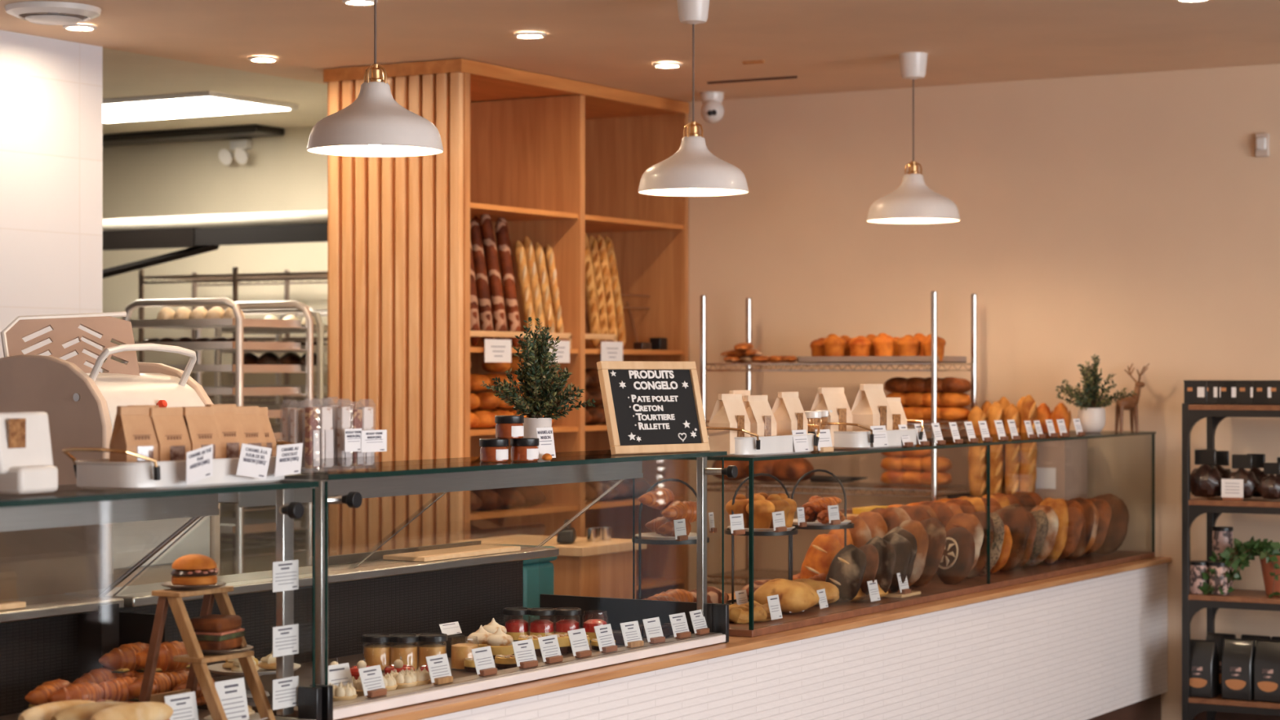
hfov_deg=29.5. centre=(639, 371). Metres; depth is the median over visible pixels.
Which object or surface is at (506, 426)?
jam jar
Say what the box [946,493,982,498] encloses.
stand
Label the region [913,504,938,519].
loaf
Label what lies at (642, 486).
loaf
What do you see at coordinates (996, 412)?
baguette
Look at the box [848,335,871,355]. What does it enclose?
tall brioche
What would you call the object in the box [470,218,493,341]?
baguette
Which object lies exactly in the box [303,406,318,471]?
bar
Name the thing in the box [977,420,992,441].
price card
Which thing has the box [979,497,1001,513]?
loaf
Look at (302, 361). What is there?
loaf
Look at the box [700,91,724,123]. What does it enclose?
security camera
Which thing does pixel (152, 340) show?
bun
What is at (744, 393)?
paper bag
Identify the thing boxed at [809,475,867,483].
peel
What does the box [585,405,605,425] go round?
loaf
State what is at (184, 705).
price card
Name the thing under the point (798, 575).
croissant
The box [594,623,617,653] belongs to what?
price card
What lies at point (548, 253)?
baguette
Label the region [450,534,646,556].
island countertop
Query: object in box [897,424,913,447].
price card
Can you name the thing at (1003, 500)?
loaf
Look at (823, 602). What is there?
price card
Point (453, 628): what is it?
price card
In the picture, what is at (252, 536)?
wire shelf
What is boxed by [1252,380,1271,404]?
box
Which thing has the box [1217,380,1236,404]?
box
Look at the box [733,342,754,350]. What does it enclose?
pastry
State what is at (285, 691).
card
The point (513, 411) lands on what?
bun
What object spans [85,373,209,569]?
hood
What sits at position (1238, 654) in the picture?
coffee bag
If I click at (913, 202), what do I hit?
pendant lamp
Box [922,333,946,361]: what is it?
tall brioche
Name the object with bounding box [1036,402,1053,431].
baguette
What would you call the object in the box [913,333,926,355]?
tall brioche
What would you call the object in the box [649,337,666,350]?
timer
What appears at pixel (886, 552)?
loaf
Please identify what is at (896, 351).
tall brioche
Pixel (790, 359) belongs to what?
pastry
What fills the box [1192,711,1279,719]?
baseboard
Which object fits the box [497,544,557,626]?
bin
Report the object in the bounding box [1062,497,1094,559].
loaf
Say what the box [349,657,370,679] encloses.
tart
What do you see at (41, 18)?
diffuser
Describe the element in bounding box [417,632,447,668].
jar
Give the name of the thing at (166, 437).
print
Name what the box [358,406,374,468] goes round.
bar
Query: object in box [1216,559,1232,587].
tin canister
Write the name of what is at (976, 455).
baguette
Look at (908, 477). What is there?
roll
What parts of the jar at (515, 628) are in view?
lid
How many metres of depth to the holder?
5.76 m
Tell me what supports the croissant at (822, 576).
on the case at (935, 589)
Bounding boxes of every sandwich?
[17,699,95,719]
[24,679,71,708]
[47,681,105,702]
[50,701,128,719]
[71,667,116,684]
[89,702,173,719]
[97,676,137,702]
[98,641,149,678]
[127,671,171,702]
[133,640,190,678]
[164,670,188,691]
[170,554,218,585]
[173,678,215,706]
[189,613,244,650]
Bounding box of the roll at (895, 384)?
[884,377,908,392]
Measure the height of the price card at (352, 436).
0.054 m
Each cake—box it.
[463,657,476,671]
[466,625,493,648]
[483,617,506,634]
[484,626,514,659]
[494,654,519,668]
[518,634,542,656]
[546,633,569,653]
[568,635,589,652]
[591,638,615,649]
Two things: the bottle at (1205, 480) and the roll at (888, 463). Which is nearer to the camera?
the bottle at (1205, 480)
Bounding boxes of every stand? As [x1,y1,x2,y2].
[138,585,275,719]
[631,478,709,599]
[724,472,798,604]
[791,469,853,580]
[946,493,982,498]
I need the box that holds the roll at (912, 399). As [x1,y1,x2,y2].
[904,391,925,406]
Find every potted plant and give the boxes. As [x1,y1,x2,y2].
[480,316,595,457]
[1055,354,1137,432]
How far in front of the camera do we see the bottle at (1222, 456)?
10.22 m
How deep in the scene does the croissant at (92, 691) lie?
5.50 m
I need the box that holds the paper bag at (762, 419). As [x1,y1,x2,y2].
[742,395,777,436]
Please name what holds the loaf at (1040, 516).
on the case at (935, 589)
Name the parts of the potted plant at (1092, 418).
pot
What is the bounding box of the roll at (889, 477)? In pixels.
[880,470,906,484]
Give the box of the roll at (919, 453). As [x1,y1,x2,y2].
[902,448,930,457]
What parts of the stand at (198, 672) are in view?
leg, rail, leg, rail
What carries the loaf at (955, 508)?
in the case at (935, 589)
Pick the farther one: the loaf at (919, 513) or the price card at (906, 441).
the loaf at (919, 513)
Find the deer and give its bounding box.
[1115,363,1149,431]
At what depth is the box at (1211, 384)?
10.06 m
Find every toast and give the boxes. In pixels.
[222,655,258,669]
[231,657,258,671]
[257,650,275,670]
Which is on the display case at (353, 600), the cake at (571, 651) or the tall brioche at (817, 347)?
the cake at (571, 651)
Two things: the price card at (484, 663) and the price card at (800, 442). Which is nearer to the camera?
the price card at (484, 663)
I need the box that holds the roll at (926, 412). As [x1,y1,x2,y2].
[921,406,945,421]
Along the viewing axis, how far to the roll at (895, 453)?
10.78 m
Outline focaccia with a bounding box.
[848,583,888,601]
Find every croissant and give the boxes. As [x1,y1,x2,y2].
[638,487,674,510]
[643,595,678,601]
[645,515,670,536]
[648,588,693,602]
[657,518,691,537]
[660,501,697,523]
[661,500,688,519]
[792,572,800,580]
[808,573,826,582]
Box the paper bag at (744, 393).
[728,390,750,400]
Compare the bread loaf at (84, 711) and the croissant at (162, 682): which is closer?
the bread loaf at (84, 711)
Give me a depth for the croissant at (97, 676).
5.69 m
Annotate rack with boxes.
[121,297,313,573]
[138,266,327,574]
[213,306,327,575]
[700,290,977,585]
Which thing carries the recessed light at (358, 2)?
in the ceiling
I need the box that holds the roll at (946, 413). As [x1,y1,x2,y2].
[939,406,969,421]
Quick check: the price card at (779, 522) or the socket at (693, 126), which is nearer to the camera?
the price card at (779, 522)
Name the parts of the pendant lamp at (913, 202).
lamp shade, cord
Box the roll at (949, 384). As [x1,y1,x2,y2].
[941,377,971,392]
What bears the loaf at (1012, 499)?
on the case at (935, 589)
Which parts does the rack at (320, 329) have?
upright frame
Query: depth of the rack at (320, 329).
11.53 m
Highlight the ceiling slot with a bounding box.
[706,75,797,84]
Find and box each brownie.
[612,630,624,644]
[638,622,644,636]
[643,624,670,637]
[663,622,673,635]
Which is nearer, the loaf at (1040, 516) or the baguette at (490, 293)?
the loaf at (1040, 516)
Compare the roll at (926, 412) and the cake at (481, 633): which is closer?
the cake at (481, 633)
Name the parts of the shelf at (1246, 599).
post, post, rail, rail, rail, rail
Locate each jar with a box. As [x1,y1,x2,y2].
[361,633,392,671]
[388,633,418,669]
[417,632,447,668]
[450,635,479,670]
[479,438,508,462]
[494,415,524,438]
[502,607,529,641]
[510,437,539,461]
[528,607,555,636]
[554,607,581,635]
[582,610,607,641]
[804,410,821,450]
[816,409,832,429]
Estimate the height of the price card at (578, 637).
0.073 m
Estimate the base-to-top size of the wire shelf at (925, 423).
0.037 m
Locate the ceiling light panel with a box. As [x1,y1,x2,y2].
[102,91,298,122]
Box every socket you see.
[368,62,384,82]
[685,120,700,136]
[906,160,919,173]
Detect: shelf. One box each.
[102,223,327,278]
[142,271,327,286]
[142,337,327,345]
[208,395,327,404]
[221,530,306,546]
[705,362,973,371]
[705,420,966,431]
[706,480,969,497]
[706,568,800,585]
[1182,403,1279,719]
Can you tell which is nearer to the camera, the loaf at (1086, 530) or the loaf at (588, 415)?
the loaf at (1086, 530)
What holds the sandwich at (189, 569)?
on the plate at (169, 584)
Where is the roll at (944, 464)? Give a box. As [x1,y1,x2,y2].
[920,456,952,471]
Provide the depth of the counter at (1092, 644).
8.32 m
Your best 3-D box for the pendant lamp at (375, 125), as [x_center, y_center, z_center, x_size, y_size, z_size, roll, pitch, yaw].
[-0.746,-0.966,6.852,0.383,0.688,0.383,0,0,-26]
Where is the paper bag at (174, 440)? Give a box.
[149,407,191,461]
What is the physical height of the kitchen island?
0.847 m
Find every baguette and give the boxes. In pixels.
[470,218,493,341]
[470,237,479,345]
[473,216,490,342]
[480,213,507,339]
[489,293,496,339]
[494,218,521,346]
[496,217,517,346]
[514,240,537,342]
[522,235,545,342]
[533,242,555,340]
[544,244,564,333]
[585,232,599,347]
[588,235,608,343]
[595,234,617,342]
[604,235,626,346]
[968,405,986,496]
[981,400,991,495]
[987,401,1004,494]
[997,396,1012,493]
[1004,404,1021,493]
[1016,396,1025,413]
[1019,395,1037,492]
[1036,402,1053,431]
[1051,403,1069,432]
[1059,402,1071,431]
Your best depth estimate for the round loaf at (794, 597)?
7.84 m
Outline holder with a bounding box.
[298,455,376,474]
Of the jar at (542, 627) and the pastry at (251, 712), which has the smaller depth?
the pastry at (251, 712)
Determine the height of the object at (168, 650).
0.097 m
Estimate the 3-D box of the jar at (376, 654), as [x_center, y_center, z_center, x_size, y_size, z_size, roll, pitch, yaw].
[-0.691,0.738,6.395,0.082,0.092,0.082,0,0,10]
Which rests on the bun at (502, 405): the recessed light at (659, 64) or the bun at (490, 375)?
the bun at (490, 375)
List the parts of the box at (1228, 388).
lid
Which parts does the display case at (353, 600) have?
panel, sliding door, foot post, clamp arm, knob, sliding door, glass, glass, sill, rail, panel, clamp arm, foot post, knob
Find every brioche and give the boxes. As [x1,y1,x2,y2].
[725,493,748,528]
[746,494,774,528]
[758,492,768,499]
[767,493,790,528]
[776,493,796,528]
[809,337,825,356]
[823,333,846,356]
[840,335,853,355]
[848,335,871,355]
[865,333,875,355]
[872,333,896,355]
[893,337,899,355]
[897,334,920,355]
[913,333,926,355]
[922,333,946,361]
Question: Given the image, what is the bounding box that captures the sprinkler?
[742,59,764,64]
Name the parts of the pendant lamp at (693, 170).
lamp shade, cord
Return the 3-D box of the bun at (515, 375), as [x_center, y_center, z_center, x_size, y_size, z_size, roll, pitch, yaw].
[-0.563,0.044,10.720,0.157,0.077,0.128,0,0,-28]
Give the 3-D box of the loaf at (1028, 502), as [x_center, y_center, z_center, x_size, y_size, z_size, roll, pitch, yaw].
[1.558,0.640,10.222,0.135,0.276,0.259,0,0,-37]
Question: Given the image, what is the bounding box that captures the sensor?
[1254,133,1270,157]
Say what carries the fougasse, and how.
on the case at (935, 589)
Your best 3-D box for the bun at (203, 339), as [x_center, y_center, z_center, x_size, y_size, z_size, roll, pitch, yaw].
[-1.838,-0.124,10.194,0.092,0.044,0.093,0,0,8]
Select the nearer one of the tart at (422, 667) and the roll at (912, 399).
the tart at (422, 667)
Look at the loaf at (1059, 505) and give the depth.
9.86 m
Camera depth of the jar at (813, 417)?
7.99 m
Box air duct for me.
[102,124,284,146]
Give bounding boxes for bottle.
[1190,448,1222,497]
[1208,450,1231,496]
[1227,454,1260,497]
[1246,453,1268,497]
[1256,462,1279,499]
[1275,457,1279,476]
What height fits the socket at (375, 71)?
0.058 m
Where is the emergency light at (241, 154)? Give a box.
[218,139,252,164]
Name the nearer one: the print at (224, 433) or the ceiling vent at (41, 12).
the print at (224, 433)
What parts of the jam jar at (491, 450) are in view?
lid, jar glass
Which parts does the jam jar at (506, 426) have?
lid, jar glass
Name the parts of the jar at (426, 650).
lid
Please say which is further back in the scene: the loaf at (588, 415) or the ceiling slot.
the loaf at (588, 415)
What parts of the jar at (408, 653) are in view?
lid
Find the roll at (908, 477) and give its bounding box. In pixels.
[901,470,924,485]
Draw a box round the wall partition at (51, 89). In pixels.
[0,30,102,373]
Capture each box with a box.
[1183,380,1207,404]
[1207,380,1222,404]
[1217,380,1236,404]
[1235,380,1253,404]
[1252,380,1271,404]
[1267,380,1279,404]
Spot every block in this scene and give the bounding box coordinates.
[414,634,465,657]
[633,342,651,349]
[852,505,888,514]
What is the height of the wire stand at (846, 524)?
0.444 m
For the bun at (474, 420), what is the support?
on the shelving at (561, 160)
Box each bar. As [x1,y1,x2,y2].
[282,404,297,442]
[290,408,305,467]
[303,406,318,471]
[304,407,319,471]
[317,404,333,471]
[324,402,340,469]
[335,404,351,470]
[350,406,364,469]
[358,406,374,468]
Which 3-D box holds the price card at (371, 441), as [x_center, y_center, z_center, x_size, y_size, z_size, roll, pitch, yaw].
[-0.631,0.164,5.776,0.002,0.052,0.100,0,0,31]
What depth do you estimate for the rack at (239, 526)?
10.19 m
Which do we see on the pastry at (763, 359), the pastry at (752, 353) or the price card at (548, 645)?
the pastry at (752, 353)
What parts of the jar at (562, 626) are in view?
lid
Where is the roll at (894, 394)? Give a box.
[885,391,909,406]
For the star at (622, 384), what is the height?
0.024 m
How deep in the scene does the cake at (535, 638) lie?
6.71 m
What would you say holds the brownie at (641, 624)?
on the display case at (353, 600)
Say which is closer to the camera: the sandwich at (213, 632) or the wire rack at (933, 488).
the sandwich at (213, 632)
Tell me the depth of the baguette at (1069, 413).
10.60 m
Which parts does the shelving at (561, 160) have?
panel, shelf, shelf, shelf, shelf, shelf, hanging rod, shelf, shelf, shelf, panel, shelf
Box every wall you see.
[102,126,327,575]
[688,63,1279,719]
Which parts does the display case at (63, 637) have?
sliding door, corner post, glass, glass, clamp arm, knob, foot post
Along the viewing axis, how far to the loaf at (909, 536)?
8.58 m
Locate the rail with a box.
[328,540,480,565]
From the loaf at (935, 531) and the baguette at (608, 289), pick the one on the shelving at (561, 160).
the baguette at (608, 289)
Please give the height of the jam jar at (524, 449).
0.060 m
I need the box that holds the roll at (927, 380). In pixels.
[923,377,942,392]
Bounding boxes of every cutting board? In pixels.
[0,600,26,610]
[382,544,520,561]
[842,513,858,516]
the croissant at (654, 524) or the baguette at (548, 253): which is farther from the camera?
the baguette at (548, 253)
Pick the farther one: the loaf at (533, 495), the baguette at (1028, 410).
the loaf at (533, 495)
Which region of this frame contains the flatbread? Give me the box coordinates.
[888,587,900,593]
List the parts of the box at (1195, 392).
lid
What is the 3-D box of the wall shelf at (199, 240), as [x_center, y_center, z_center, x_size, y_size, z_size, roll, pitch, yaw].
[-2.277,-0.584,12.710,2.900,0.272,0.982,0,0,31]
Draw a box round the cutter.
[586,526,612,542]
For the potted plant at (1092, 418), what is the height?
0.337 m
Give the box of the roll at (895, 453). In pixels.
[881,451,905,457]
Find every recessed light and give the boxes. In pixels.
[62,23,97,31]
[248,55,278,62]
[342,0,377,5]
[514,31,546,38]
[653,62,681,67]
[1176,0,1206,2]
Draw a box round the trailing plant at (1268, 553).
[1199,536,1279,598]
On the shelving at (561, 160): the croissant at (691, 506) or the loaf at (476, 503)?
the loaf at (476, 503)
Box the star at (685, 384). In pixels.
[681,380,688,388]
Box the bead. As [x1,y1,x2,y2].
[542,453,551,461]
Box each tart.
[329,657,338,665]
[329,681,357,701]
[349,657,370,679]
[351,675,364,697]
[382,672,397,691]
[383,656,414,675]
[389,669,417,689]
[404,666,431,685]
[419,663,429,672]
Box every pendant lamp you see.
[306,0,443,157]
[637,0,748,196]
[866,52,959,223]
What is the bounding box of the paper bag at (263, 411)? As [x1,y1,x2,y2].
[258,407,276,456]
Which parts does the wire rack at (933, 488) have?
post, post, post, post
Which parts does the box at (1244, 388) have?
lid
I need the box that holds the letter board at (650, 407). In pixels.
[596,360,710,454]
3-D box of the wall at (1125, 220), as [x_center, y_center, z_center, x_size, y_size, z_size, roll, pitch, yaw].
[-0.503,0.120,12.311,9.600,2.860,0.120,0,0,31]
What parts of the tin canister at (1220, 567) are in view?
lid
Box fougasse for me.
[728,600,771,623]
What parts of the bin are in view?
bin lid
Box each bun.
[142,337,159,342]
[156,337,175,342]
[173,337,192,342]
[191,337,210,342]
[208,337,227,341]
[226,337,248,341]
[296,341,306,345]
[470,373,490,391]
[470,392,479,409]
[470,412,479,428]
[471,410,496,428]
[474,391,499,409]
[474,408,493,412]
[481,360,511,372]
[484,373,511,391]
[491,409,515,427]
[492,408,506,410]
[493,391,514,408]
[503,373,524,389]
[507,355,524,372]
[510,409,526,424]
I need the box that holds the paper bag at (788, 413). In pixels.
[771,391,808,435]
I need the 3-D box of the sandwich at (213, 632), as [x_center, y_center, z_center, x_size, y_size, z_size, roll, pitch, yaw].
[-0.964,0.592,5.521,0.090,0.074,0.118,0,0,19]
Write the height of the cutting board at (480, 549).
0.014 m
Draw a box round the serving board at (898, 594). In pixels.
[883,591,920,598]
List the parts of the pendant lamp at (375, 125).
lamp shade, cord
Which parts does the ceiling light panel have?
frame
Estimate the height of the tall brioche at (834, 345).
0.126 m
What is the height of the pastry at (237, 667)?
0.058 m
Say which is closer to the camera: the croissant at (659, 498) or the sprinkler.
the croissant at (659, 498)
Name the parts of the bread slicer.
frame, handle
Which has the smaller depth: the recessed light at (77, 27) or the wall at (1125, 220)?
the recessed light at (77, 27)
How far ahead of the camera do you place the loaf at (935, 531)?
8.76 m
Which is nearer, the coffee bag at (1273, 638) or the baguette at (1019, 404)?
the coffee bag at (1273, 638)
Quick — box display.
[0,411,57,494]
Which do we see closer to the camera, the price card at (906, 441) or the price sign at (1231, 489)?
the price card at (906, 441)
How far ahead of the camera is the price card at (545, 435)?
6.48 m
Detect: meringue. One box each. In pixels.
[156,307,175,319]
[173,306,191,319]
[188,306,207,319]
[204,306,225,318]
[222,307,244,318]
[263,315,277,319]
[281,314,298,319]
[302,315,316,324]
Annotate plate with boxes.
[160,580,226,590]
[201,644,253,654]
[204,712,267,719]
[207,661,301,697]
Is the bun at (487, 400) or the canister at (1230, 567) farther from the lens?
the bun at (487, 400)
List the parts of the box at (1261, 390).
lid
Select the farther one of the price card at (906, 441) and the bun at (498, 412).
the bun at (498, 412)
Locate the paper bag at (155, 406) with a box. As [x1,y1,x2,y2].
[134,404,159,407]
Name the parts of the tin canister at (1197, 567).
lid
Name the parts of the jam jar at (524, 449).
lid, jar glass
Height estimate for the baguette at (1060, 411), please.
0.440 m
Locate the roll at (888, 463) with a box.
[880,456,906,471]
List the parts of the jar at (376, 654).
lid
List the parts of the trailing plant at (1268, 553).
pot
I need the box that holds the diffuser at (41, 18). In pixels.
[24,12,81,25]
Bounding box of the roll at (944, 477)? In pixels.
[920,471,952,485]
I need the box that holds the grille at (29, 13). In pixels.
[28,12,78,15]
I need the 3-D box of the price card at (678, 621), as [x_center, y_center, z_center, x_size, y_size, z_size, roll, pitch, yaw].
[0.120,0.740,7.088,0.032,0.069,0.088,0,0,32]
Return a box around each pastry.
[247,705,255,715]
[720,350,745,356]
[723,355,739,363]
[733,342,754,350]
[737,355,754,363]
[744,349,761,356]
[751,355,768,363]
[768,355,782,363]
[780,355,797,363]
[801,496,841,514]
[804,509,817,522]
[808,495,822,511]
[817,509,829,524]
[839,511,845,521]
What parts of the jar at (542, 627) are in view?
lid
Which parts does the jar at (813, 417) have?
lid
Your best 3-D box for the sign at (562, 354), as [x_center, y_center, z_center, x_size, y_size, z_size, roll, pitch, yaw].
[-0.360,-0.090,10.773,0.004,0.098,0.180,0,0,31]
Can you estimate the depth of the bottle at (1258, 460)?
10.14 m
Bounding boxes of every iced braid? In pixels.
[689,586,728,604]
[741,578,770,599]
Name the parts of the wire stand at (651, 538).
plate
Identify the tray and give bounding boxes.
[62,440,294,489]
[706,423,820,456]
[821,419,924,448]
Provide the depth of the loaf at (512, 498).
10.60 m
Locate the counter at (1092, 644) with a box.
[336,556,1172,719]
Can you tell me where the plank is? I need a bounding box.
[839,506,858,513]
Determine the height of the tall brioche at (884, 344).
0.127 m
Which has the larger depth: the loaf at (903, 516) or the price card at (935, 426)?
the loaf at (903, 516)
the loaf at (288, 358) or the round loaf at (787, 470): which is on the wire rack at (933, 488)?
the round loaf at (787, 470)
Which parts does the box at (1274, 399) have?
lid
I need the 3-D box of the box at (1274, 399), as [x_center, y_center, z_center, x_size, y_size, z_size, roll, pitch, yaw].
[2.626,0.085,9.954,0.102,0.100,0.072,0,0,32]
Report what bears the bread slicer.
on the floor
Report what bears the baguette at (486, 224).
on the shelving at (561, 160)
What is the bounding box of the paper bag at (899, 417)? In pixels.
[886,397,906,430]
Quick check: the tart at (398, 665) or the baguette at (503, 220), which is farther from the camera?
the baguette at (503, 220)
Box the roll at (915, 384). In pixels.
[906,377,925,392]
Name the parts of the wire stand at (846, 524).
plate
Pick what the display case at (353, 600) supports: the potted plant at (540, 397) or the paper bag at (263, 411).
the potted plant at (540, 397)
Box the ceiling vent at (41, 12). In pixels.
[4,0,102,25]
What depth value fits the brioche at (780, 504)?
8.08 m
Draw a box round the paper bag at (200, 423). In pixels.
[181,406,221,458]
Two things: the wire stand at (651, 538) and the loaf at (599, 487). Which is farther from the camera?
the loaf at (599, 487)
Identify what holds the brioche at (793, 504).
on the wire stand at (790, 531)
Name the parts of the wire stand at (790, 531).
plate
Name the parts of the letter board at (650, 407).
frame rail, frame rail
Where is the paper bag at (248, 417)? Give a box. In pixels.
[236,405,266,447]
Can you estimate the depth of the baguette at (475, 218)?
10.67 m
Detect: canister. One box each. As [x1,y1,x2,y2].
[1190,560,1208,594]
[1208,560,1229,595]
[1212,526,1233,559]
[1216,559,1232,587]
[1229,566,1232,587]
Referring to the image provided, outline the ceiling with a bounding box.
[0,0,1279,134]
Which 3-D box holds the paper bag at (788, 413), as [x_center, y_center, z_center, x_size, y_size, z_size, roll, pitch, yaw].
[0.475,0.157,7.816,0.086,0.187,0.117,0,0,31]
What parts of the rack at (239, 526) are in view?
upright frame, upright frame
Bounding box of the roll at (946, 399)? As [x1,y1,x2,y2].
[939,392,971,407]
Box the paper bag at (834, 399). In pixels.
[810,386,852,446]
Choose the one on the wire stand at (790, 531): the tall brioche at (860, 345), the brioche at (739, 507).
the brioche at (739, 507)
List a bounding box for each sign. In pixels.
[484,338,511,362]
[547,340,569,362]
[600,341,622,360]
[1221,479,1243,500]
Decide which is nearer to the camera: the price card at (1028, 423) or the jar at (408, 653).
the jar at (408, 653)
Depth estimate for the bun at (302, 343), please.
11.50 m
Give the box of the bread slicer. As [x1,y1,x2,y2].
[0,311,220,599]
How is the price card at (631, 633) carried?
on the display case at (353, 600)
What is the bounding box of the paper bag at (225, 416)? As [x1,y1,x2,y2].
[205,404,244,458]
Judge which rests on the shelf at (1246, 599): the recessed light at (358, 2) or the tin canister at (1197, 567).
the tin canister at (1197, 567)
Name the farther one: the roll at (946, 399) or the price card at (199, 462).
the roll at (946, 399)
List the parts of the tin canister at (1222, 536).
lid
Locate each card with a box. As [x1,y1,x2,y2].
[164,691,198,719]
[186,444,213,484]
[214,677,249,719]
[235,443,271,479]
[272,559,298,592]
[272,623,298,657]
[272,675,298,710]
[274,443,302,476]
[328,662,353,686]
[344,428,361,452]
[358,664,386,697]
[360,429,386,452]
[425,653,453,684]
[439,621,462,635]
[471,645,497,676]
[511,639,537,668]
[536,426,555,458]
[537,634,563,663]
[567,628,591,657]
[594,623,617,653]
[620,620,644,648]
[642,617,665,644]
[668,612,691,639]
[673,518,688,541]
[688,609,709,635]
[708,511,716,533]
[729,513,745,535]
[734,589,748,604]
[767,594,782,620]
[772,511,786,532]
[791,429,809,452]
[796,506,806,527]
[815,429,833,452]
[816,588,828,608]
[827,505,840,524]
[866,579,880,601]
[870,425,888,447]
[896,573,911,594]
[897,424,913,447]
[914,423,929,445]
[931,422,946,444]
[948,422,963,444]
[964,421,978,442]
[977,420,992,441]
[994,420,1008,440]
[1007,419,1020,439]
[1024,420,1036,438]
[1033,420,1045,438]
[1045,419,1057,437]
[1056,419,1069,436]
[1072,418,1084,435]
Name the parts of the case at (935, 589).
glass, glass, frame, glass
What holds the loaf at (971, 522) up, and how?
on the case at (935, 589)
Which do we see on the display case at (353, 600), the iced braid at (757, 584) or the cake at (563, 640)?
the cake at (563, 640)
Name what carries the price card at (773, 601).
on the case at (935, 589)
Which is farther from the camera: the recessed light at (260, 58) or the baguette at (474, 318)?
the baguette at (474, 318)
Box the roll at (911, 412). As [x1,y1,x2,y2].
[904,406,926,421]
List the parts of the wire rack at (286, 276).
post, post, post, post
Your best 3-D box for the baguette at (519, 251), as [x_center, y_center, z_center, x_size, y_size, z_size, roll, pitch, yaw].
[-0.507,-0.349,10.805,0.110,0.472,0.057,0,0,21]
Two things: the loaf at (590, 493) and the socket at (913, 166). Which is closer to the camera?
the socket at (913, 166)
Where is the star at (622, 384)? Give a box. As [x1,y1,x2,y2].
[618,380,626,388]
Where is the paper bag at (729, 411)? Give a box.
[708,393,750,453]
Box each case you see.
[0,480,321,719]
[63,449,737,719]
[632,430,1155,637]
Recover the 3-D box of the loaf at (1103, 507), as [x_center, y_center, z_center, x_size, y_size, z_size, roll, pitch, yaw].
[1.913,0.658,10.350,0.114,0.238,0.226,0,0,-33]
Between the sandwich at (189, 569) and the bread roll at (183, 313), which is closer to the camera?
the sandwich at (189, 569)
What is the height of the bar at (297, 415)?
0.163 m
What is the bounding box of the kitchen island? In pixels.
[450,534,646,599]
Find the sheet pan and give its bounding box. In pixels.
[797,355,966,363]
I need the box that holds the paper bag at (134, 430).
[109,405,158,462]
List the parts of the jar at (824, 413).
lid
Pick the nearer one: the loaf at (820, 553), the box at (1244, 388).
the loaf at (820, 553)
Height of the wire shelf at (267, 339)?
0.041 m
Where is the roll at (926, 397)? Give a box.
[921,392,942,407]
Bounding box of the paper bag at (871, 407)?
[850,383,892,431]
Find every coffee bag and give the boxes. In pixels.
[1189,639,1219,697]
[1205,632,1235,693]
[1221,637,1255,701]
[1240,634,1271,648]
[1253,639,1279,702]
[1271,635,1279,640]
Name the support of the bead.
on the display case at (353, 600)
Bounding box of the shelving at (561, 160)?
[323,58,688,599]
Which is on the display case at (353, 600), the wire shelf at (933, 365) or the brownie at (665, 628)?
the brownie at (665, 628)
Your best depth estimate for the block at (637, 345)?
11.58 m
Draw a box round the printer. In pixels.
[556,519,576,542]
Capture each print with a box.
[133,434,151,439]
[164,435,182,439]
[197,433,212,439]
[222,431,235,436]
[244,432,258,437]
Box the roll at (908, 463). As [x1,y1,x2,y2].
[901,456,924,471]
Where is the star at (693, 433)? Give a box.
[690,431,696,437]
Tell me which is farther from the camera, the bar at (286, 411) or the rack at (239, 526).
the rack at (239, 526)
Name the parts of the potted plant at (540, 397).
pot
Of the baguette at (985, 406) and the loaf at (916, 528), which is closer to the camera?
the loaf at (916, 528)
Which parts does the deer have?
leg, leg, leg, leg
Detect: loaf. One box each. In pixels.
[243,351,258,364]
[256,351,279,364]
[277,351,300,364]
[297,352,316,365]
[470,488,503,511]
[470,491,482,511]
[489,487,525,509]
[511,485,546,506]
[585,368,599,387]
[585,371,591,386]
[585,387,603,406]
[585,390,592,404]
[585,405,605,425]
[585,408,591,422]
[585,480,618,501]
[585,483,595,501]
[607,479,635,499]
[624,478,653,497]
[711,460,748,480]
[745,459,776,481]
[753,578,819,613]
[772,457,814,482]
[792,578,839,604]
[800,533,841,578]
[825,544,866,603]
[827,528,853,548]
[846,515,871,547]
[856,511,888,537]
[858,543,879,599]
[864,536,896,592]
[869,507,900,531]
[881,532,911,592]
[883,526,917,582]
[885,506,911,524]
[888,504,903,507]
[897,505,931,521]
[898,520,928,586]
[906,502,919,506]
[911,517,946,587]
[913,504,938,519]
[919,501,953,528]
[936,527,974,584]
[937,498,951,501]
[944,502,963,515]
[945,513,983,570]
[946,498,976,514]
[959,496,985,511]
[965,511,994,578]
[977,511,1004,576]
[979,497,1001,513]
[982,493,1009,508]
[990,524,1012,573]
[992,493,1022,506]
[995,503,1030,572]
[1012,491,1035,511]
[1014,511,1036,568]
[1015,491,1043,506]
[1022,510,1048,567]
[1029,505,1058,564]
[1039,497,1068,563]
[1057,499,1084,559]
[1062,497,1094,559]
[1080,498,1098,555]
[1084,497,1111,555]
[1093,493,1128,555]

